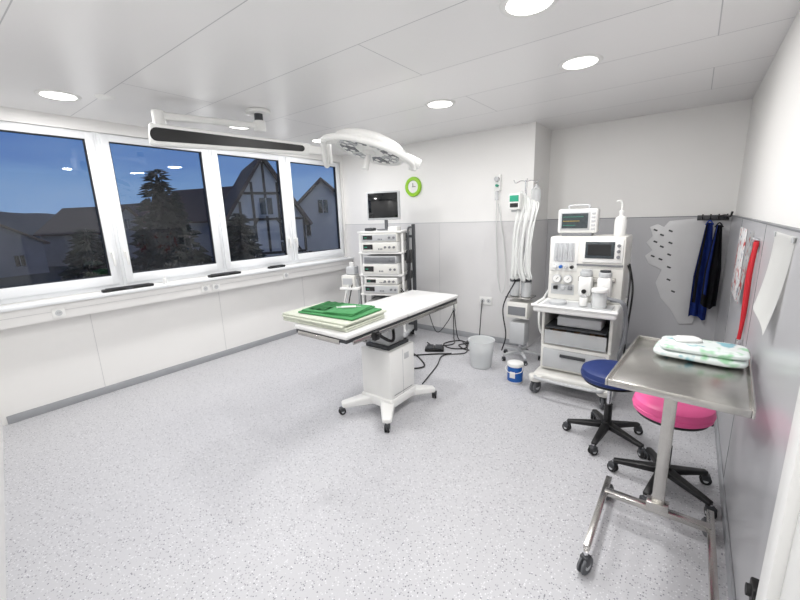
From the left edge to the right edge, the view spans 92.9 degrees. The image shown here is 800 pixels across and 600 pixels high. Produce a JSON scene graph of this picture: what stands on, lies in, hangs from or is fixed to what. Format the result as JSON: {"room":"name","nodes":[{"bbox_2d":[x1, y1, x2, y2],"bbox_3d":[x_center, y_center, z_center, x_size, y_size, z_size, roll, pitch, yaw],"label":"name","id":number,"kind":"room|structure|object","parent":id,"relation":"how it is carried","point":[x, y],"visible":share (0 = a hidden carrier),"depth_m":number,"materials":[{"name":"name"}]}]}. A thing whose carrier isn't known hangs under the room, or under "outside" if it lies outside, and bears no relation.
{"room":"operating room","nodes":[
{"label":"operating room","id":0,"kind":"room"},
{"bbox_2d":[0,417,6,599],"bbox_3d":[-2.116,0.036,1.632,3.360,2.470,0.150,10,17,43],"label":"wall","id":1,"kind":"structure","parent":0,"point":[2,501],"depth_m":1.96,"materials":[{"name":"paint"}]},
{"bbox_2d":[34,89,81,101],"bbox_3d":[-2.419,-1.445,2.693,0.260,0.009,0.260,7,15,37],"label":"recessed light","id":2,"kind":"object","parent":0,"point":[57,95],"depth_m":2.67,"materials":[{"name":"white plastic"}]},
{"bbox_2d":[0,106,349,425],"bbox_3d":[-2.635,-0.394,3.680,0.087,2.470,5.870,7,15,37],"label":"wall","id":3,"kind":"structure","parent":0,"point":[43,363],"depth_m":3.71,"materials":[{"name":"paint"}]},
{"bbox_2d":[0,121,123,304],"bbox_3d":[-2.969,-0.707,3.124,0.123,1.398,0.984,7,15,37],"label":"window","id":4,"kind":"structure","parent":3,"relation":"in","point":[28,292],"depth_m":3.35,"materials":[{"name":"white plastic"}]},
{"bbox_2d":[6,329,297,424],"bbox_3d":[-1.995,0.605,4.632,0.012,0.070,3.978,7,15,37],"label":"baseboard","id":5,"kind":"structure","parent":3,"relation":"attached to","point":[46,408],"depth_m":3.78,"materials":[{"name":"plastic"}]},
{"bbox_2d":[95,132,223,285],"bbox_3d":[-2.368,-0.896,3.895,0.123,1.398,1.004,7,15,37],"label":"window","id":6,"kind":"structure","parent":3,"relation":"in","point":[129,277],"depth_m":3.73,"materials":[{"name":"white plastic"}]},
{"bbox_2d":[0,257,353,329],"bbox_3d":[-1.968,-0.215,4.408,0.150,0.165,3.975,7,15,37],"label":"window sill","id":7,"kind":"structure","parent":3,"relation":"attached to","point":[22,314],"depth_m":3.68,"materials":[{"name":"paint"}]},
{"bbox_2d":[51,307,65,318],"bbox_3d":[-2.860,0.109,3.184,0.010,0.084,0.084,7,15,37],"label":"power outlet","id":8,"kind":"object","parent":7,"relation":"attached to","point":[57,312],"visible":1,"depth_m":3.18,"materials":[{"name":"white plastic"}]},
{"bbox_2d":[101,283,153,292],"bbox_3d":[-2.568,-0.120,3.598,0.058,0.032,0.420,7,15,37],"label":"tray","id":9,"kind":"object","parent":7,"relation":"on","point":[143,284],"visible":1,"depth_m":3.57,"materials":[{"name":"plastic"}]},
{"bbox_2d":[201,284,209,292],"bbox_3d":[-2.117,-0.124,4.137,0.010,0.084,0.084,7,15,37],"label":"power outlet","id":10,"kind":"object","parent":7,"relation":"attached to","point":[205,288],"visible":1,"depth_m":4.13,"materials":[{"name":"white plastic"}]},
{"bbox_2d":[212,283,219,290],"bbox_3d":[-2.045,-0.147,4.230,0.010,0.084,0.084,7,15,37],"label":"power outlet","id":11,"kind":"object","parent":7,"relation":"attached to","point":[216,286],"visible":1,"depth_m":4.22,"materials":[{"name":"white plastic"}]},
{"bbox_2d":[208,271,240,277],"bbox_3d":[-1.989,-0.296,4.317,0.088,0.032,0.360,7,15,37],"label":"tray","id":12,"kind":"object","parent":7,"relation":"on","point":[230,272],"visible":1,"depth_m":4.28,"materials":[{"name":"plastic"}]},
{"bbox_2d":[268,264,284,268],"bbox_3d":[-1.579,-0.431,4.869,0.058,0.032,0.240,7,15,37],"label":"tray","id":13,"kind":"object","parent":7,"relation":"on","point":[280,265],"visible":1,"depth_m":4.84,"materials":[{"name":"plastic"}]},
{"bbox_2d":[283,272,288,278],"bbox_3d":[-1.484,-0.324,4.950,0.010,0.084,0.084,7,15,37],"label":"power outlet","id":14,"kind":"object","parent":7,"relation":"attached to","point":[285,274],"visible":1,"depth_m":4.95,"materials":[{"name":"white plastic"}]},
{"bbox_2d":[208,150,292,271],"bbox_3d":[-1.771,-1.083,4.662,0.123,1.398,0.974,7,15,37],"label":"window","id":15,"kind":"structure","parent":3,"relation":"in","point":[261,262],"depth_m":4.59,"materials":[{"name":"white plastic"}]},
{"bbox_2d":[283,156,344,263],"bbox_3d":[-1.179,-1.269,5.421,0.123,1.398,0.984,7,15,37],"label":"window","id":16,"kind":"structure","parent":3,"relation":"in","point":[339,252],"depth_m":5.34,"materials":[{"name":"white plastic"}]},
{"bbox_2d":[226,126,249,129],"bbox_3d":[-1.566,-1.699,3.722,0.260,0.009,0.260,7,15,37],"label":"recessed light","id":17,"kind":"object","parent":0,"point":[226,126],"depth_m":3.78,"materials":[{"name":"white plastic"}]},
{"bbox_2d":[310,138,319,142],"bbox_3d":[-0.939,-1.896,4.528,0.260,0.009,0.260,7,15,37],"label":"recessed light","id":18,"kind":"object","parent":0,"point":[317,140],"depth_m":4.48,"materials":[{"name":"white plastic"}]},
{"bbox_2d":[3,328,728,599],"bbox_3d":[-0.519,1.081,2.748,4.875,0.150,6.820,7,15,37],"label":"floor","id":19,"kind":"structure","parent":0,"point":[241,475],"depth_m":2.23,"materials":[{"name":"plastic"}]},
{"bbox_2d":[294,290,457,432],"bbox_3d":[-0.095,0.474,3.113,0.650,0.850,1.432,7,15,37],"label":"table","id":20,"kind":"object","parent":19,"relation":"on","point":[388,358],"visible":0.93,"depth_m":2.99,"materials":[{"name":"white plastic"}]},
{"bbox_2d":[282,302,385,331],"bbox_3d":[-0.476,0.110,2.710,0.631,0.054,0.445,7,15,34],"label":"folded towels","id":21,"kind":"object","parent":20,"relation":"on","point":[342,325],"visible":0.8,"depth_m":2.54,"materials":[{"name":"white fabric"}]},
{"bbox_2d":[298,301,381,320],"bbox_3d":[-0.425,0.061,2.701,0.500,0.038,0.337,6,15,32],"label":"drape","id":22,"kind":"object","parent":21,"relation":"on","point":[328,308],"visible":0.99,"depth_m":2.63,"materials":[{"name":"green fabric"}]},
{"bbox_2d":[337,305,355,307],"bbox_3d":[-0.357,0.048,2.653,0.168,0.016,0.016,-2,12,-2],"label":"syringe","id":23,"kind":"object","parent":22,"relation":"on","point":[353,306],"visible":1,"depth_m":2.65,"materials":[{"name":"white plastic"}]},
{"bbox_2d":[340,190,417,340],"bbox_3d":[-0.264,-0.415,4.840,0.968,1.860,0.530,2,13,17],"label":"tower","id":24,"kind":"object","parent":19,"relation":"on","point":[389,266],"visible":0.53,"depth_m":4.62,"materials":[{"name":"grey plastic"}]},
{"bbox_2d":[425,344,443,351],"bbox_3d":[0.405,0.562,4.470,0.220,0.057,0.120,0,12,9],"label":"foot pedal","id":25,"kind":"object","parent":19,"relation":"on","point":[430,347],"visible":1,"depth_m":4.43,"materials":[{"name":"black plastic"}]},
{"bbox_2d":[414,301,482,383],"bbox_3d":[0.428,0.340,4.262,0.928,0.614,1.493,7,15,37],"label":"power cable","id":26,"kind":"object","parent":19,"relation":"on","point":[453,311],"visible":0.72,"depth_m":4.56,"materials":[{"name":"black rubber"}]},
{"bbox_2d":[468,335,494,369],"bbox_3d":[0.843,0.547,3.944,0.274,0.292,0.274,7,15,37],"label":"waste bin","id":27,"kind":"object","parent":19,"relation":"on","point":[481,347],"visible":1,"depth_m":3.86,"materials":[{"name":"white plastic"}]},
{"bbox_2d":[505,360,523,383],"bbox_3d":[1.075,0.672,3.554,0.164,0.200,0.163,7,15,37],"label":"bucket","id":28,"kind":"object","parent":19,"relation":"on","point":[514,370],"visible":1,"depth_m":3.51,"materials":[{"name":"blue plastic"}]},
{"bbox_2d":[501,178,540,365],"bbox_3d":[1.287,-0.280,3.958,0.423,1.872,0.406,7,15,37],"label":"stand","id":29,"kind":"object","parent":19,"relation":"on","point":[520,308],"visible":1,"depth_m":3.84,"materials":[{"name":"grey plastic"}]},
{"bbox_2d":[528,234,633,408],"bbox_3d":[1.572,0.129,3.291,0.747,1.340,0.829,7,15,37],"label":"machine","id":30,"kind":"object","parent":19,"relation":"on","point":[583,309],"visible":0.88,"depth_m":3.16,"materials":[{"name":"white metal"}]},
{"bbox_2d":[558,204,599,235],"bbox_3d":[1.546,-0.694,3.292,0.310,0.266,0.182,6,15,32],"label":"patient monitor","id":31,"kind":"object","parent":30,"relation":"on","point":[571,222],"visible":1,"depth_m":3.23,"materials":[{"name":"grey plastic"}]},
{"bbox_2d":[613,200,626,235],"bbox_3d":[1.796,-0.667,3.085,0.090,0.286,0.090,7,15,37],"label":"pump bottle","id":32,"kind":"object","parent":30,"relation":"on","point":[620,224],"visible":1,"depth_m":3.07,"materials":[{"name":"white plastic"}]},
{"bbox_2d":[562,359,646,457],"bbox_3d":[1.404,0.707,2.585,0.530,0.524,0.528,7,15,37],"label":"stool","id":33,"kind":"object","parent":19,"relation":"on","point":[594,372],"visible":0.86,"depth_m":2.56,"materials":[{"name":"black plastic"}]},
{"bbox_2d":[607,392,717,518],"bbox_3d":[1.468,0.795,2.125,0.517,0.544,0.535,7,15,37],"label":"stool","id":34,"kind":"object","parent":19,"relation":"on","point":[689,417],"visible":0.62,"depth_m":2.02,"materials":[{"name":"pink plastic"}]},
{"bbox_2d":[577,335,755,599],"bbox_3d":[1.202,0.717,1.718,0.522,0.887,0.816,7,15,37],"label":"table","id":35,"kind":"object","parent":19,"relation":"on","point":[640,369],"visible":0.91,"depth_m":1.63,"materials":[{"name":"metal"}]},
{"bbox_2d":[653,335,749,368],"bbox_3d":[1.377,0.222,1.745,0.342,0.081,0.220,9,16,41],"label":"folded blanket","id":36,"kind":"object","parent":35,"relation":"on","point":[690,348],"visible":1,"depth_m":1.69,"materials":[{"name":"white fabric"}]},
{"bbox_2d":[0,0,799,155],"bbox_3d":[-0.605,-1.478,2.188,4.875,0.150,6.820,7,15,37],"label":"ceiling","id":37,"kind":"structure","parent":0,"point":[319,68],"depth_m":2.26,"materials":[{"name":"paint"}]},
{"bbox_2d":[94,94,114,100],"bbox_3d":[-2.143,-1.464,2.757,0.124,0.020,0.124,7,15,37],"label":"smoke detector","id":38,"kind":"object","parent":37,"relation":"attached to","point":[103,97],"visible":1,"depth_m":2.73,"materials":[{"name":"white plastic"}]},
{"bbox_2d":[148,107,421,170],"bbox_3d":[-0.833,-1.249,2.925,2.013,0.594,0.722,1,13,14],"label":"light","id":39,"kind":"object","parent":37,"relation":"hanging from","point":[369,146],"visible":1,"depth_m":2.85,"materials":[{"name":"white plastic"}]},
{"bbox_2d":[425,99,455,108],"bbox_3d":[0.338,-1.649,3.206,0.260,0.009,0.260,7,15,37],"label":"recessed light","id":40,"kind":"object","parent":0,"point":[440,103],"depth_m":3.18,"materials":[{"name":"white plastic"}]},
{"bbox_2d":[342,122,550,223],"bbox_3d":[0.505,-0.873,5.390,2.955,2.470,0.750,7,15,37],"label":"wall","id":41,"kind":"structure","parent":0,"point":[456,174],"depth_m":4.56,"materials":[{"name":"paint"}]},
{"bbox_2d":[405,177,421,196],"bbox_3d":[0.173,-1.488,4.994,0.256,0.256,0.030,7,15,37],"label":"wall clock","id":42,"kind":"object","parent":41,"relation":"attached to","point":[413,186],"visible":1,"depth_m":4.98,"materials":[{"name":"plastic"}]},
{"bbox_2d":[345,221,530,344],"bbox_3d":[0.325,-0.305,5.176,2.869,1.464,0.014,7,15,37],"label":"wall panel","id":43,"kind":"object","parent":41,"relation":"attached to","point":[458,258],"depth_m":4.79,"materials":[{"name":"white paint"}]},
{"bbox_2d":[451,304,456,314],"bbox_3d":[0.706,0.070,4.955,0.080,0.240,0.014,7,15,37],"label":"power outlet","id":44,"kind":"object","parent":43,"relation":"attached to","point":[455,305],"depth_m":4.95,"materials":[{"name":"white plastic"}]},
{"bbox_2d":[480,296,491,304],"bbox_3d":[1.053,0.009,4.669,0.160,0.100,0.014,7,15,37],"label":"power outlet","id":45,"kind":"object","parent":43,"relation":"attached to","point":[486,300],"depth_m":4.66,"materials":[{"name":"white plastic"}]},
{"bbox_2d":[417,323,525,346],"bbox_3d":[0.345,0.378,5.313,2.858,0.070,0.012,7,15,37],"label":"baseboard","id":46,"kind":"structure","parent":41,"relation":"attached to","point":[420,326],"depth_m":4.98,"materials":[{"name":"plastic"}]},
{"bbox_2d":[494,174,505,292],"bbox_3d":[1.155,-0.747,4.375,0.177,1.346,0.086,7,15,37],"label":"suction regulator","id":47,"kind":"object","parent":41,"relation":"attached to","point":[497,179],"visible":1,"depth_m":4.34,"materials":[{"name":"white plastic"}]},
{"bbox_2d":[526,219,547,346],"bbox_3d":[1.639,-0.208,4.531,0.014,1.464,0.564,7,15,37],"label":"trim","id":48,"kind":"structure","parent":41,"relation":"attached to","point":[539,240],"depth_m":4.50,"materials":[{"name":"grey plastic"}]},
{"bbox_2d":[499,0,558,17],"bbox_3d":[0.579,-1.328,1.703,0.260,0.009,0.260,7,15,37],"label":"recessed light","id":49,"kind":"object","parent":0,"point":[510,8],"depth_m":1.73,"materials":[{"name":"white plastic"}]},
{"bbox_2d":[558,54,602,70],"bbox_3d":[1.142,-1.502,2.409,0.260,0.009,0.260,7,15,37],"label":"recessed light","id":50,"kind":"object","parent":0,"point":[579,62],"depth_m":2.39,"materials":[{"name":"white plastic"}]},
{"bbox_2d":[547,99,752,218],"bbox_3d":[2.613,-0.673,4.152,1.920,2.470,0.200,7,15,37],"label":"wall back recess","id":51,"kind":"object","parent":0,"point":[685,162],"depth_m":3.87,"materials":[{"name":"white paint"}]},
{"bbox_2d":[544,216,731,342],"bbox_3d":[2.482,-0.172,4.238,1.687,1.464,0.014,7,15,37],"label":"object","id":52,"kind":"structure","parent":51,"relation":"attached to","point":[650,316],"depth_m":4.07,"materials":[{"name":"grey plastic"}]},
{"bbox_2d":[735,9,799,227],"bbox_3d":[1.300,0.044,1.076,0.200,2.470,6.420,7,15,37],"label":"wall","id":53,"kind":"structure","parent":0,"point":[769,188],"depth_m":2.01,"materials":[{"name":"paint"}]},
{"bbox_2d":[697,211,732,219],"bbox_3d":[2.924,-0.780,3.534,0.248,0.083,0.316,7,15,37],"label":"hook rail","id":54,"kind":"object","parent":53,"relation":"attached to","point":[724,216],"visible":1,"depth_m":3.62,"materials":[{"name":"grey metal"}]},
{"bbox_2d":[645,218,706,323],"bbox_3d":[2.813,-0.289,3.933,0.499,1.079,0.016,7,15,37],"label":"board","id":55,"kind":"object","parent":54,"relation":"hanging from","point":[675,247],"visible":0.98,"depth_m":3.90,"materials":[{"name":"grey plastic"}]},
{"bbox_2d":[688,220,713,320],"bbox_3d":[2.972,-0.282,3.726,0.140,0.986,0.059,7,15,37],"label":"apron","id":56,"kind":"object","parent":54,"relation":"hanging from","point":[695,308],"visible":0.82,"depth_m":3.75,"materials":[{"name":"blue fabric"}]},
{"bbox_2d":[700,222,723,308],"bbox_3d":[2.978,-0.319,3.611,0.120,0.826,0.067,7,15,37],"label":"apron","id":57,"kind":"object","parent":54,"relation":"hanging from","point":[712,272],"visible":1,"depth_m":3.62,"materials":[{"name":"black fabric"}]},
{"bbox_2d":[714,411,735,599],"bbox_3d":[2.105,0.930,2.519,0.012,0.070,3.490,7,15,37],"label":"baseboard","id":58,"kind":"structure","parent":53,"relation":"attached to","point":[727,547],"depth_m":1.84,"materials":[{"name":"plastic"}]},
{"bbox_2d":[731,227,747,300],"bbox_3d":[2.349,-0.261,2.637,0.006,0.470,0.420,7,15,37],"label":"poster","id":59,"kind":"object","parent":53,"relation":"attached to","point":[743,231],"visible":0.91,"depth_m":2.60,"materials":[{"name":"white paper"}]},
{"bbox_2d":[735,231,753,302],"bbox_3d":[2.064,-0.199,2.281,0.020,0.420,0.220,7,15,37],"label":"paper notice","id":60,"kind":"object","parent":53,"relation":"attached to","point":[751,234],"visible":0.99,"depth_m":2.27,"materials":[{"name":"white paper"}]},
{"bbox_2d":[735,237,760,344],"bbox_3d":[1.853,-0.032,2.029,0.036,0.604,0.101,7,15,37],"label":"strap","id":61,"kind":"object","parent":53,"relation":"attached to","point":[748,279],"visible":0.94,"depth_m":2.01,"materials":[{"name":"red fabric"}]},
{"bbox_2d":[744,577,758,599],"bbox_3d":[1.085,0.896,1.168,0.034,0.060,0.060,7,15,37],"label":"door stop","id":62,"kind":"object","parent":53,"relation":"attached to","point":[751,588],"visible":0.82,"depth_m":1.16,"materials":[{"name":"black plastic"}]},
{"bbox_2d":[713,215,799,599],"bbox_3d":[2.103,0.248,2.373,0.022,1.464,3.520,7,15,37],"label":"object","id":63,"kind":"structure","parent":53,"relation":"attached to","point":[753,452],"depth_m":1.46,"materials":[{"name":"grey paint"}]},
{"bbox_2d":[753,231,795,335],"bbox_3d":[1.438,-0.070,1.484,0.043,0.370,0.420,7,15,37],"label":"paper notice","id":64,"kind":"object","parent":53,"relation":"attached to","point":[765,303],"visible":1,"depth_m":1.45,"materials":[{"name":"white paper"}]},
{"bbox_2d":[755,387,799,599],"bbox_3d":[0.677,0.323,0.526,0.079,2.199,1.070,7,15,37],"label":"door","id":65,"kind":"structure","parent":53,"relation":"in","point":[780,572],"depth_m":0.94,"materials":[{"name":"white paint"}]},
{"label":"outside","id":66,"kind":"structure","parent":0,"visible":0},
{"bbox_2d":[0,211,54,238],"bbox_3d":[-67.583,-22.325,98.831,40.000,14.886,320.000,7,15,37],"label":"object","id":67,"kind":"structure","parent":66,"point":[29,223],"depth_m":75.70,"materials":[{"name":"grey"}]},
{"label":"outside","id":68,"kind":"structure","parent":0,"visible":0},
{"bbox_2d":[0,265,141,286],"bbox_3d":[-47.586,-9.516,73.476,154.710,0.200,240.000,7,15,37],"label":"ground","id":69,"kind":"structure","parent":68,"point":[53,275],"depth_m":37.62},
{"bbox_2d":[0,224,50,277],"bbox_3d":[-45.042,-5.655,39.517,9.900,6.600,10.000,4,14,25],"label":"house","id":70,"kind":"structure","parent":69,"relation":"on","point":[21,253],"depth_m":39.90,"materials":[{"name":"paint"}]},
{"bbox_2d":[58,228,108,279],"bbox_3d":[-12.287,-0.515,15.411,3.207,4.723,3.086,-6,13,-18],"label":"conifer tree","id":71,"kind":"object","parent":69,"relation":"on","point":[85,257],"visible":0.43,"depth_m":14.73,"materials":[{"name":"green plant"}]},
{"bbox_2d":[33,205,146,265],"bbox_3d":[-40.706,-9.025,51.452,9.900,7.800,9.020,0,12,9],"label":"house","id":72,"kind":"structure","parent":69,"relation":"on","point":[57,230],"depth_m":48.69,"materials":[{"name":"tile"}]},
{"bbox_2d":[121,201,149,217],"bbox_3d":[-45.846,-12.958,67.404,12.900,9.000,11.013,4,14,25],"label":"house","id":73,"kind":"structure","parent":69,"relation":"on","point":[134,206],"depth_m":64.82,"materials":[{"name":"tile"}]},
{"bbox_2d":[128,169,213,271],"bbox_3d":[-11.172,-2.489,18.292,4.345,7.275,4.310,7,15,37],"label":"conifer tree","id":74,"kind":"object","parent":69,"relation":"on","point":[168,243],"visible":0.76,"depth_m":17.42,"materials":[{"name":"green plant"}]},
{"bbox_2d":[145,186,232,263],"bbox_3d":[-22.465,-9.076,45.620,10.900,9.200,9.030,3,13,20],"label":"house","id":75,"kind":"structure","parent":69,"relation":"on","point":[194,199],"depth_m":41.95,"materials":[{"name":"tile"}]},
{"bbox_2d":[227,213,266,260],"bbox_3d":[-8.109,-1.870,19.844,3.203,5.203,3.189,1,13,12],"label":"conifer tree","id":76,"kind":"object","parent":69,"relation":"on","point":[241,247],"visible":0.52,"depth_m":19.21,"materials":[{"name":"green plant"}]},
{"bbox_2d":[224,159,312,256],"bbox_3d":[-11.070,-5.980,29.496,6.067,9.300,8.900,-9,14,-29],"label":"house","id":77,"kind":"structure","parent":69,"relation":"on","point":[254,194],"depth_m":25.91,"materials":[{"name":"paint"}]},
{"bbox_2d":[297,177,337,251],"bbox_3d":[-6.846,-7.316,36.595,7.437,8.600,7.900,-3,12,-4],"label":"house","id":78,"kind":"structure","parent":69,"relation":"on","point":[318,202],"depth_m":33.01,"materials":[{"name":"paint"}]}
]}

